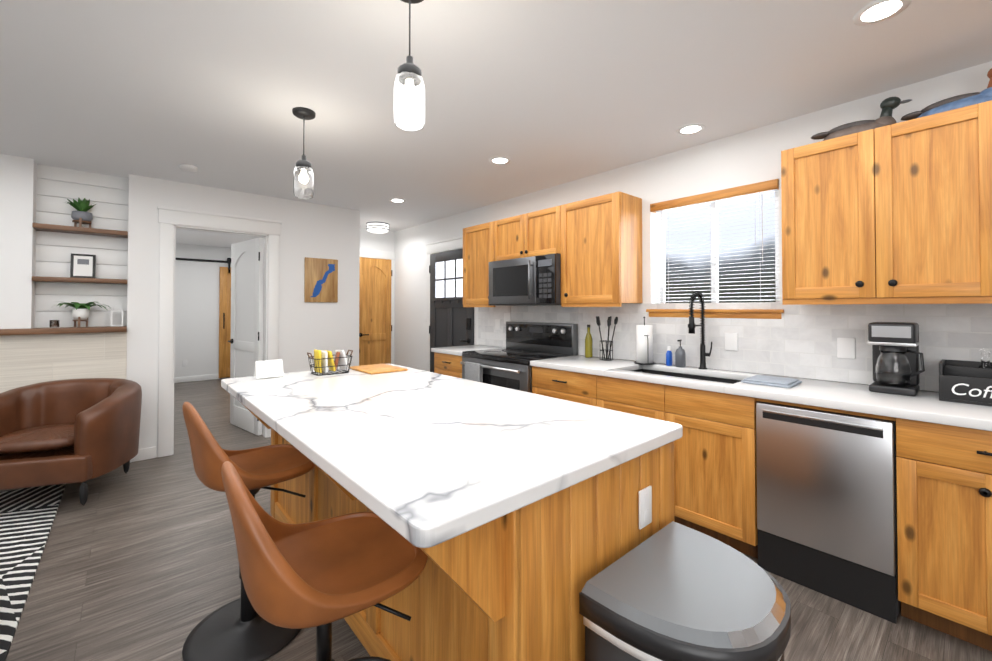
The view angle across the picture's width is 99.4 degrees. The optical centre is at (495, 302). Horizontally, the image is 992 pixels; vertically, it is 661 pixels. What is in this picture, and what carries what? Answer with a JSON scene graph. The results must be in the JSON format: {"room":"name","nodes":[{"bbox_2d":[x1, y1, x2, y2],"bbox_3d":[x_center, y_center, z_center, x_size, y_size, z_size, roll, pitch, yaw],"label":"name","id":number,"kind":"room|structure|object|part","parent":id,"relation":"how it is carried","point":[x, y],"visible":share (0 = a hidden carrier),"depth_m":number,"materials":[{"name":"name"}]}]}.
{"room":"kitchen and living room","nodes":[
{"label":"kitchen and living room","id":0,"kind":"room"},
{"bbox_2d":[35,178,126,311],"bbox_3d":[-4.613,0.117,2.668,3.660,2.500,0.170,1,-1,-41],"label":"wall","id":1,"kind":"structure","parent":0,"point":[78,247],"depth_m":3.58,"materials":[{"name":"white paint"}]},
{"bbox_2d":[0,332,126,392],"bbox_3d":[-4.500,0.801,2.590,3.340,1.130,0.182,1,-1,-41],"label":"wall tile","id":2,"kind":"structure","parent":1,"relation":"attached to","point":[25,360],"depth_m":3.37,"materials":[{"name":"beige tile"}]},
{"bbox_2d":[0,326,126,334],"bbox_3d":[-4.473,0.212,2.568,3.337,0.045,0.228,1,-1,-41],"label":"mantel shelf","id":3,"kind":"object","parent":1,"relation":"attached to","point":[68,330],"visible":0.98,"depth_m":3.34,"materials":[{"name":"brown wood"}]},
{"bbox_2d":[0,154,36,328],"bbox_3d":[-3.763,-0.463,3.261,0.250,1.325,0.170,1,-1,-41],"label":"wall","id":4,"kind":"structure","parent":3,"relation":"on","point":[18,181],"depth_m":3.23,"materials":[{"name":"white paint"}]},
{"bbox_2d":[49,320,59,327],"bbox_3d":[-3.563,0.169,3.396,0.056,0.060,0.055,1,-1,-41],"label":"votive","id":5,"kind":"object","parent":3,"relation":"on","point":[53,323],"visible":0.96,"depth_m":3.38,"materials":[{"name":"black glass"}]},
{"bbox_2d":[56,301,109,326],"bbox_3d":[-3.436,0.095,3.496,0.360,0.212,0.169,1,-1,-41],"label":"potted plant","id":6,"kind":"object","parent":3,"relation":"on","point":[80,312],"visible":0.98,"depth_m":3.47,"materials":[{"name":"green plant"}]},
{"bbox_2d":[111,305,122,326],"bbox_3d":[-3.281,0.112,3.644,0.078,0.182,0.078,1,-1,-41],"label":"lantern","id":7,"kind":"object","parent":3,"relation":"on","point":[111,316],"visible":0.98,"depth_m":3.62,"materials":[{"name":"white plastic"}]},
{"bbox_2d":[34,164,128,327],"bbox_3d":[-3.510,-0.459,3.586,0.560,1.325,0.016,1,-1,-41],"label":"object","id":8,"kind":"structure","parent":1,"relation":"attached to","point":[114,257],"depth_m":3.55,"materials":[{"name":"white wood"}]},
{"bbox_2d":[32,223,127,283],"bbox_3d":[-3.443,-0.393,3.510,0.556,0.451,0.183,1,-1,-41],"label":"shelves","id":9,"kind":"object","parent":8,"relation":"attached to","point":[75,230],"visible":1,"depth_m":3.45,"materials":[{"name":"brown wood"}]},
{"bbox_2d":[65,198,95,227],"bbox_3d":[-3.471,-0.750,3.515,0.198,0.261,0.130,1,-1,-41],"label":"potted plant","id":10,"kind":"object","parent":9,"relation":"on","point":[81,215],"visible":1,"depth_m":3.50,"materials":[{"name":"green plant"}]},
{"bbox_2d":[70,253,95,277],"bbox_3d":[-3.466,-0.307,3.535,0.150,0.206,0.068,1,-1,-41],"label":"frame","id":11,"kind":"object","parent":9,"relation":"on","point":[82,265],"visible":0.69,"depth_m":3.52,"materials":[{"name":"black"}]},
{"bbox_2d":[174,243,230,376],"bbox_3d":[-5.483,0.186,7.830,2.080,2.500,0.120,1,-1,-41],"label":"wall","id":12,"kind":"structure","parent":0,"point":[197,315],"depth_m":7.74,"materials":[{"name":"white paint"}]},
{"bbox_2d":[174,374,229,382],"bbox_3d":[-5.428,1.385,7.773,1.810,0.100,0.014,1,-1,-41],"label":"baseboard","id":13,"kind":"structure","parent":12,"relation":"attached to","point":[211,376],"depth_m":7.72,"materials":[{"name":"white"}]},
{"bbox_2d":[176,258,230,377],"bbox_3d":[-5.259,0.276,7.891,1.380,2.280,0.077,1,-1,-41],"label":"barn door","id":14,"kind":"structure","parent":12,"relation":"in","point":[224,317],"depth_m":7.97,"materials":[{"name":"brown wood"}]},
{"bbox_2d":[126,174,359,456],"bbox_3d":[-2.450,0.139,4.372,2.080,2.500,0.120,1,-1,-41],"label":"wall","id":15,"kind":"structure","parent":0,"point":[310,230],"depth_m":4.45,"materials":[{"name":"white paint"}]},
{"bbox_2d":[157,206,281,457],"bbox_3d":[-2.690,0.261,4.137,1.021,2.250,0.154,1,-1,-41],"label":"door frame","id":16,"kind":"structure","parent":15,"relation":"attached to","point":[171,220],"depth_m":3.86,"materials":[{"name":"white wood"}]},
{"bbox_2d":[228,237,262,435],"bbox_3d":[-2.758,0.352,4.645,0.778,2.070,0.140,-1,-1,39],"label":"bedroom door","id":17,"kind":"structure","parent":15,"relation":"in","point":[246,350],"depth_m":4.62,"materials":[{"name":"white wood"}]},
{"bbox_2d":[304,257,337,301],"bbox_3d":[-1.955,-0.251,4.716,0.360,0.490,0.020,1,-1,-41],"label":"plaque","id":18,"kind":"object","parent":15,"relation":"attached to","point":[320,280],"visible":0.98,"depth_m":4.70,"materials":[{"name":"brown wood"}]},
{"bbox_2d":[360,227,393,259],"bbox_3d":[-2.004,0.162,6.093,1.100,2.500,0.120,1,-1,-41],"label":"wall","id":19,"kind":"structure","parent":0,"point":[377,241],"depth_m":6.24,"materials":[{"name":"white paint"}]},
{"bbox_2d":[359,257,391,365],"bbox_3d":[-1.771,0.379,6.153,0.553,2.060,0.090,1,-1,-41],"label":"pantry door","id":20,"kind":"structure","parent":19,"relation":"in","point":[375,325],"depth_m":6.17,"materials":[{"name":"brown wood"}]},
{"bbox_2d":[360,249,394,363],"bbox_3d":[-1.815,0.318,6.162,0.718,2.190,0.022,1,-1,-41],"label":"door frame","id":21,"kind":"structure","parent":19,"relation":"attached to","point":[376,254],"depth_m":6.37,"materials":[{"name":"white"}]},
{"bbox_2d":[0,378,991,660],"bbox_3d":[-2.469,1.397,2.663,6.900,0.060,12.200,1,-1,-41],"label":"floor","id":22,"kind":"structure","parent":0,"point":[138,560],"depth_m":2.02,"materials":[{"name":"wood"}]},
{"bbox_2d":[0,484,65,660],"bbox_3d":[-3.168,1.339,1.039,2.705,0.010,3.480,1,-1,-41],"label":"rug","id":23,"kind":"object","parent":22,"relation":"on","point":[27,516],"visible":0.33,"depth_m":2.37,"materials":[{"name":"black fabric"}]},
{"bbox_2d":[0,378,141,505],"bbox_3d":[-3.153,0.971,3.009,0.899,0.758,0.782,0,-1,-17],"label":"armchair","id":24,"kind":"object","parent":22,"relation":"on","point":[67,431],"visible":1,"depth_m":2.94,"materials":[{"name":"brown leather"}]},
{"bbox_2d":[182,402,315,660],"bbox_3d":[-1.018,0.867,1.762,0.444,0.973,0.475,-1,-1,45],"label":"bar stool","id":25,"kind":"object","parent":22,"relation":"on","point":[240,629],"visible":0.77,"depth_m":1.67,"materials":[{"name":"brown leather"}]},
{"bbox_3d":[-1.021,0.553,1.763,0.448,0.371,0.490,-1,-1,45],"label":"seat","id":26,"kind":"part","parent":25,"relation":"part of","materials":[{"name":"leather"}]},
{"bbox_2d":[221,461,427,660],"bbox_3d":[-0.437,0.859,1.099,0.475,0.973,0.444,1,-1,-38],"label":"bar stool","id":27,"kind":"object","parent":22,"relation":"on","point":[322,575],"visible":0.98,"depth_m":1.03,"materials":[{"name":"brown leather"}]},
{"bbox_2d":[434,352,461,377],"bbox_3d":[-0.253,0.954,4.436,0.629,0.872,0.525,1,-1,-41],"label":"base cabinet","id":28,"kind":"object","parent":22,"relation":"on","point":[445,364],"depth_m":4.24,"materials":[{"name":"brown wood"}]},
{"bbox_2d":[246,407,673,660],"bbox_3d":[-0.442,0.912,1.913,0.991,0.887,2.118,1,-1,-41],"label":"kitchen island","id":29,"kind":"object","parent":22,"relation":"on","point":[509,586],"visible":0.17,"depth_m":1.11,"materials":[{"name":"brown wood"}]},
{"bbox_2d":[221,364,682,547],"bbox_3d":[-0.456,0.447,1.920,1.050,0.040,2.170,1,-1,-41],"label":"island countertop","id":30,"kind":"structure","parent":29,"relation":"on","point":[420,458],"depth_m":1.30,"materials":[{"name":"stone"}]},
{"bbox_2d":[254,359,283,377],"bbox_3d":[-1.315,0.379,2.438,0.140,0.095,0.070,1,-1,-41],"label":"tent card","id":31,"kind":"object","parent":30,"relation":"on","point":[268,368],"visible":0.96,"depth_m":2.42,"materials":[{"name":"white paper"}]},
{"bbox_2d":[307,349,352,375],"bbox_3d":[-1.027,0.361,2.611,0.262,0.148,0.166,1,-1,-41],"label":"basket","id":32,"kind":"object","parent":30,"relation":"on","point":[324,361],"visible":1,"depth_m":2.58,"materials":[{"name":"black metal"}]},
{"bbox_2d":[350,364,407,373],"bbox_3d":[-0.777,0.431,2.756,0.250,0.012,0.350,1,-1,-41],"label":"cutting board","id":33,"kind":"object","parent":30,"relation":"on","point":[377,368],"visible":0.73,"depth_m":2.72,"materials":[{"name":"brown wood"}]},
{"bbox_2d":[460,321,577,392],"bbox_3d":[0.179,0.785,3.870,0.708,1.194,0.884,1,-1,-41],"label":"range","id":34,"kind":"object","parent":22,"relation":"on","point":[509,366],"visible":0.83,"depth_m":3.79,"materials":[{"name":"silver metal"}]},
{"bbox_2d":[532,366,653,409],"bbox_3d":[0.741,0.939,3.312,0.617,0.872,0.677,1,-1,-41],"label":"base cabinet","id":35,"kind":"object","parent":22,"relation":"on","point":[611,393],"depth_m":2.94,"materials":[{"name":"brown wood"}]},
{"bbox_2d":[579,521,790,660],"bbox_3d":[0.527,1.022,1.058,0.505,0.643,0.395,1,-1,-41],"label":"trash can","id":36,"kind":"object","parent":22,"relation":"on","point":[673,591],"visible":1,"depth_m":1.00,"materials":[{"name":"grey metal"}]},
{"bbox_2d":[614,400,757,558],"bbox_3d":[1.237,1.061,2.736,0.629,0.612,0.985,1,-1,-41],"label":"base cabinet","id":37,"kind":"object","parent":22,"relation":"on","point":[715,456],"depth_m":2.33,"materials":[{"name":"brown wood"}]},
{"bbox_2d":[756,401,900,623],"bbox_3d":[1.736,0.934,2.168,0.619,0.850,0.524,1,-1,-41],"label":"dishwasher","id":38,"kind":"object","parent":22,"relation":"on","point":[827,503],"visible":0.98,"depth_m":1.94,"materials":[{"name":"grey metal"}]},
{"bbox_2d":[890,417,991,650],"bbox_3d":[2.135,0.917,1.714,0.629,0.872,0.677,1,-1,-41],"label":"base cabinet","id":39,"kind":"object","parent":22,"relation":"on","point":[944,509],"depth_m":1.67,"materials":[{"name":"brown wood"}]},
{"bbox_2d":[431,345,991,430],"bbox_3d":[1.146,0.575,2.838,0.642,0.240,4.820,1,-1,-41],"label":"countertop","id":40,"kind":"structure","parent":39,"relation":"on","point":[925,406],"depth_m":2.19,"materials":[{"name":"white stone"}]},
{"bbox_2d":[585,325,592,357],"bbox_3d":[0.790,0.325,3.587,0.064,0.278,0.064,1,-1,-41],"label":"oil bottle","id":41,"kind":"object","parent":40,"relation":"on","point":[588,346],"visible":1,"depth_m":3.56,"materials":[{"name":"yellow"}]},
{"bbox_2d":[596,316,617,359],"bbox_3d":[0.892,0.285,3.427,0.199,0.355,0.160,1,-1,-41],"label":"utensil holder","id":42,"kind":"object","parent":40,"relation":"on","point":[607,341],"visible":1,"depth_m":3.39,"materials":[{"name":"black metal"}]},
{"bbox_2d":[634,317,654,364],"bbox_3d":[1.121,0.280,3.180,0.150,0.356,0.150,1,-1,-41],"label":"paper towel","id":43,"kind":"object","parent":40,"relation":"on","point":[644,344],"visible":1,"depth_m":3.13,"materials":[{"name":"white paper"}]},
{"bbox_2d":[666,346,671,365],"bbox_3d":[1.263,0.387,3.070,0.060,0.140,0.038,1,-1,-41],"label":"dish soap","id":44,"kind":"object","parent":40,"relation":"on","point":[668,357],"visible":1,"depth_m":3.05,"materials":[{"name":"blue plastic"}]},
{"bbox_2d":[675,340,685,367],"bbox_3d":[1.311,0.359,2.993,0.069,0.194,0.068,1,-1,-41],"label":"soap dispenser","id":45,"kind":"object","parent":40,"relation":"on","point":[680,357],"visible":1,"depth_m":2.97,"materials":[{"name":"grey"}]},
{"bbox_2d":[688,290,711,368],"bbox_3d":[1.377,0.185,2.832,0.222,0.537,0.098,1,-1,-41],"label":"faucet","id":46,"kind":"object","parent":40,"relation":"on","point":[692,325],"visible":1,"depth_m":2.88,"materials":[{"name":"black metal"}]},
{"bbox_2d":[741,375,801,387],"bbox_3d":[1.543,0.436,2.357,0.250,0.022,0.230,1,-1,-41],"label":"dish towel","id":47,"kind":"object","parent":40,"relation":"on","point":[773,381],"visible":1,"depth_m":2.30,"materials":[{"name":"fabric"}]},
{"bbox_2d":[867,322,924,395],"bbox_3d":[2.001,0.271,2.100,0.202,0.345,0.199,1,-1,-41],"label":"coffee maker","id":48,"kind":"object","parent":40,"relation":"on","point":[895,357],"visible":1,"depth_m":2.05,"materials":[{"name":"black plastic"}]},
{"bbox_2d":[939,359,991,405],"bbox_3d":[2.278,0.357,1.792,0.270,0.165,0.530,1,-1,-41],"label":"crate","id":49,"kind":"object","parent":40,"relation":"on","point":[971,374],"visible":1,"depth_m":1.87,"materials":[{"name":"black wood"}]},
{"bbox_2d":[952,383,991,397],"bbox_3d":[2.134,0.379,1.749,0.002,0.053,0.327,1,-1,-41],"label":"lettering","id":50,"kind":"object","parent":49,"relation":"attached to","point":[971,390],"visible":1,"depth_m":1.82,"materials":[{"name":"white paint"}]},
{"bbox_2d":[979,349,991,368],"bbox_3d":[2.244,0.321,1.930,0.064,0.215,0.062,1,-1,-41],"label":"glass bottle","id":51,"kind":"object","parent":49,"relation":"in","point":[985,358],"visible":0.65,"depth_m":1.92,"materials":[{"name":"clear glass"}]},
{"bbox_2d":[0,0,991,247],"bbox_3d":[-2.469,-1.163,2.697,6.900,0.060,12.200,1,-1,-41],"label":"ceiling","id":52,"kind":"structure","parent":0,"point":[542,94],"depth_m":2.17,"materials":[{"name":"white paint"}]},
{"bbox_2d":[179,164,197,171],"bbox_3d":[-2.532,-1.106,3.466,0.124,0.032,0.124,1,-1,-41],"label":"smoke detector","id":53,"kind":"object","parent":52,"relation":"attached to","point":[187,168],"visible":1,"depth_m":3.44,"materials":[{"name":"white plastic"}]},
{"bbox_2d":[292,107,315,198],"bbox_3d":[-1.142,-0.883,2.500,0.128,0.504,0.128,1,-1,-41],"label":"pendant light","id":54,"kind":"object","parent":52,"relation":"hanging from","point":[303,181],"visible":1,"depth_m":2.46,"materials":[{"name":"black"}]},
{"bbox_2d":[366,222,388,232],"bbox_3d":[-1.633,-1.033,5.823,0.310,0.115,0.310,1,-1,-41],"label":"light","id":55,"kind":"object","parent":52,"relation":"attached to","point":[377,227],"visible":1,"depth_m":5.71,"materials":[{"name":"white"}]},
{"bbox_2d":[390,198,405,202],"bbox_3d":[-1.064,-1.105,4.553,0.169,0.005,0.169,-1,-1,43],"label":"recessed light","id":56,"kind":"object","parent":52,"relation":"in","point":[396,200],"depth_m":4.54,"materials":[{"name":"white plastic"}]},
{"bbox_2d":[394,0,424,130],"bbox_3d":[-0.313,-0.896,1.525,0.128,0.504,0.128,1,-1,-41],"label":"pendant light","id":57,"kind":"object","parent":52,"relation":"hanging from","point":[409,101],"visible":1,"depth_m":1.48,"materials":[{"name":"black"}]},
{"bbox_2d":[489,156,510,163],"bbox_3d":[0.031,-1.122,3.320,0.169,0.005,0.169,-1,-1,43],"label":"recessed light","id":58,"kind":"object","parent":52,"relation":"in","point":[499,159],"depth_m":3.31,"materials":[{"name":"white plastic"}]},
{"bbox_2d":[677,123,704,134],"bbox_3d":[1.269,-1.130,2.743,0.169,0.005,0.169,-1,-1,43],"label":"recessed light","id":59,"kind":"object","parent":52,"relation":"in","point":[690,128],"depth_m":2.74,"materials":[{"name":"white plastic"}]},
{"bbox_2d":[853,0,910,25],"bbox_3d":[1.509,-1.144,1.650,0.169,0.005,0.169,-1,-1,43],"label":"recessed light","id":60,"kind":"object","parent":52,"relation":"in","point":[877,10],"depth_m":1.65,"materials":[{"name":"white plastic"}]},
{"bbox_2d":[394,61,991,391],"bbox_3d":[1.206,0.126,3.389,0.160,2.500,8.420,1,-1,-41],"label":"wall","id":61,"kind":"structure","parent":0,"point":[752,156],"depth_m":3.22,"materials":[{"name":"white paint"}]},
{"bbox_2d":[429,249,473,372],"bbox_3d":[-0.586,0.374,5.230,0.095,2.046,0.926,1,-1,-41],"label":"entry door","id":62,"kind":"structure","parent":61,"relation":"in","point":[451,320],"depth_m":5.27,"materials":[{"name":"grey"}]},
{"bbox_2d":[426,236,477,371],"bbox_3d":[-0.569,0.299,5.266,0.030,2.205,1.115,1,-1,-41],"label":"door frame","id":63,"kind":"structure","parent":61,"relation":"attached to","point":[455,243],"depth_m":5.47,"materials":[{"name":"white"}]},
{"bbox_2d":[463,222,495,306],"bbox_3d":[-0.076,-0.395,4.473,0.339,0.828,0.510,1,-1,-41],"label":"upper cabinet","id":64,"kind":"object","parent":61,"relation":"attached to","point":[477,238],"depth_m":4.39,"materials":[{"name":"brown wood"}]},
{"bbox_2d":[495,319,499,329],"bbox_3d":[0.019,0.235,4.595,0.008,0.115,0.080,1,-1,-41],"label":"switch plate","id":65,"kind":"object","parent":61,"relation":"attached to","point":[497,321],"depth_m":4.59,"materials":[{"name":"white plastic"}]},
{"bbox_2d":[504,313,509,323],"bbox_3d":[0.118,0.163,4.482,0.008,0.115,0.100,1,-1,-41],"label":"switch plate","id":66,"kind":"object","parent":61,"relation":"attached to","point":[506,315],"depth_m":4.48,"materials":[{"name":"white plastic"}]},
{"bbox_2d":[491,206,558,261],"bbox_3d":[0.375,-0.614,3.961,0.339,0.405,0.860,1,-1,-41],"label":"upper cabinet","id":67,"kind":"object","parent":61,"relation":"attached to","point":[536,233],"depth_m":3.83,"materials":[{"name":"brown wood"}]},
{"bbox_2d":[489,253,561,305],"bbox_3d":[0.335,-0.192,3.920,0.446,0.430,0.850,1,-1,-41],"label":"microwave","id":68,"kind":"object","parent":67,"relation":"attached to","point":[531,281],"visible":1,"depth_m":3.73,"materials":[{"name":"grey metal"}]},
{"bbox_2d":[559,191,642,306],"bbox_3d":[0.844,-0.409,3.424,0.339,0.828,0.560,1,-1,-41],"label":"upper cabinet","id":69,"kind":"object","parent":61,"relation":"attached to","point":[595,243],"depth_m":3.27,"materials":[{"name":"brown wood"}]},
{"bbox_2d":[605,328,612,340],"bbox_3d":[0.949,0.271,3.534,0.008,0.115,0.080,1,-1,-41],"label":"switch plate","id":70,"kind":"object","parent":61,"relation":"attached to","point":[606,329],"depth_m":3.53,"materials":[{"name":"white plastic"}]},
{"bbox_2d":[650,179,778,212],"bbox_3d":[1.509,-0.742,2.978,0.082,0.060,0.854,1,-1,-41],"label":"blind valance","id":71,"kind":"object","parent":61,"relation":"attached to","point":[728,193],"visible":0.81,"depth_m":2.90,"materials":[{"name":"brown wood"}]},
{"bbox_2d":[646,190,783,318],"bbox_3d":[1.529,-0.328,2.990,0.171,0.868,0.910,1,-1,-41],"label":"window","id":72,"kind":"structure","parent":61,"relation":"in","point":[713,253],"depth_m":3.00,"materials":[{"name":"white plastic"}]},
{"bbox_2d":[655,189,778,302],"bbox_3d":[1.519,-0.361,2.982,0.045,0.786,0.824,1,-1,-41],"label":"window blinds","id":73,"kind":"object","parent":72,"relation":"attached to","point":[760,280],"visible":0.67,"depth_m":2.92,"materials":[{"name":"grey plastic"}]},
{"bbox_2d":[725,333,737,350],"bbox_3d":[1.576,0.261,2.820,0.008,0.115,0.080,1,-1,-41],"label":"switch plate","id":74,"kind":"object","parent":61,"relation":"attached to","point":[731,339],"depth_m":2.81,"materials":[{"name":"white plastic"}]},
{"bbox_2d":[478,302,991,391],"bbox_3d":[1.382,0.237,3.056,0.011,0.470,4.830,1,-1,-41],"label":"tile backsplash","id":75,"kind":"structure","parent":61,"relation":"attached to","point":[799,341],"depth_m":2.59,"materials":[{"name":"white tile"}]},
{"bbox_2d":[837,338,855,358],"bbox_3d":[1.971,0.255,2.369,0.008,0.115,0.080,1,-1,-41],"label":"switch plate","id":76,"kind":"object","parent":61,"relation":"attached to","point":[845,347],"depth_m":2.37,"materials":[{"name":"white plastic"}]},
{"bbox_2d":[781,105,976,303],"bbox_3d":[1.983,-0.437,2.125,0.339,0.828,0.846,1,-1,-41],"label":"upper cabinet","id":77,"kind":"object","parent":61,"relation":"attached to","point":[899,213],"depth_m":2.02,"materials":[{"name":"brown wood"}]},
{"bbox_2d":[811,97,911,140],"bbox_3d":[1.918,-0.950,2.227,0.140,0.195,0.404,1,-1,-41],"label":"duck decoy","id":78,"kind":"object","parent":77,"relation":"on","point":[888,106],"visible":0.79,"depth_m":2.16,"materials":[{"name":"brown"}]},
{"bbox_2d":[973,100,991,299],"bbox_3d":[2.515,-0.445,1.520,0.339,0.828,1.011,1,-1,-41],"label":"upper cabinet","id":79,"kind":"object","parent":61,"relation":"attached to","point":[982,112],"depth_m":1.79,"materials":[{"name":"brown wood"}]},
{"bbox_2d":[901,68,991,120],"bbox_3d":[2.156,-0.954,1.957,0.140,0.195,0.404,1,-1,-41],"label":"duck decoy","id":80,"kind":"object","parent":79,"relation":"on","point":[959,101],"visible":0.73,"depth_m":1.93,"materials":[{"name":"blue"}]},
{"label":"outside","id":81,"kind":"structure","parent":0,"visible":0},
{"bbox_2d":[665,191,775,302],"bbox_3d":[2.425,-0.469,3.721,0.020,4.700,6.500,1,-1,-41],"label":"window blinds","id":82,"kind":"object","parent":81,"point":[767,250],"depth_m":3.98,"materials":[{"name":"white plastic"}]}
]}

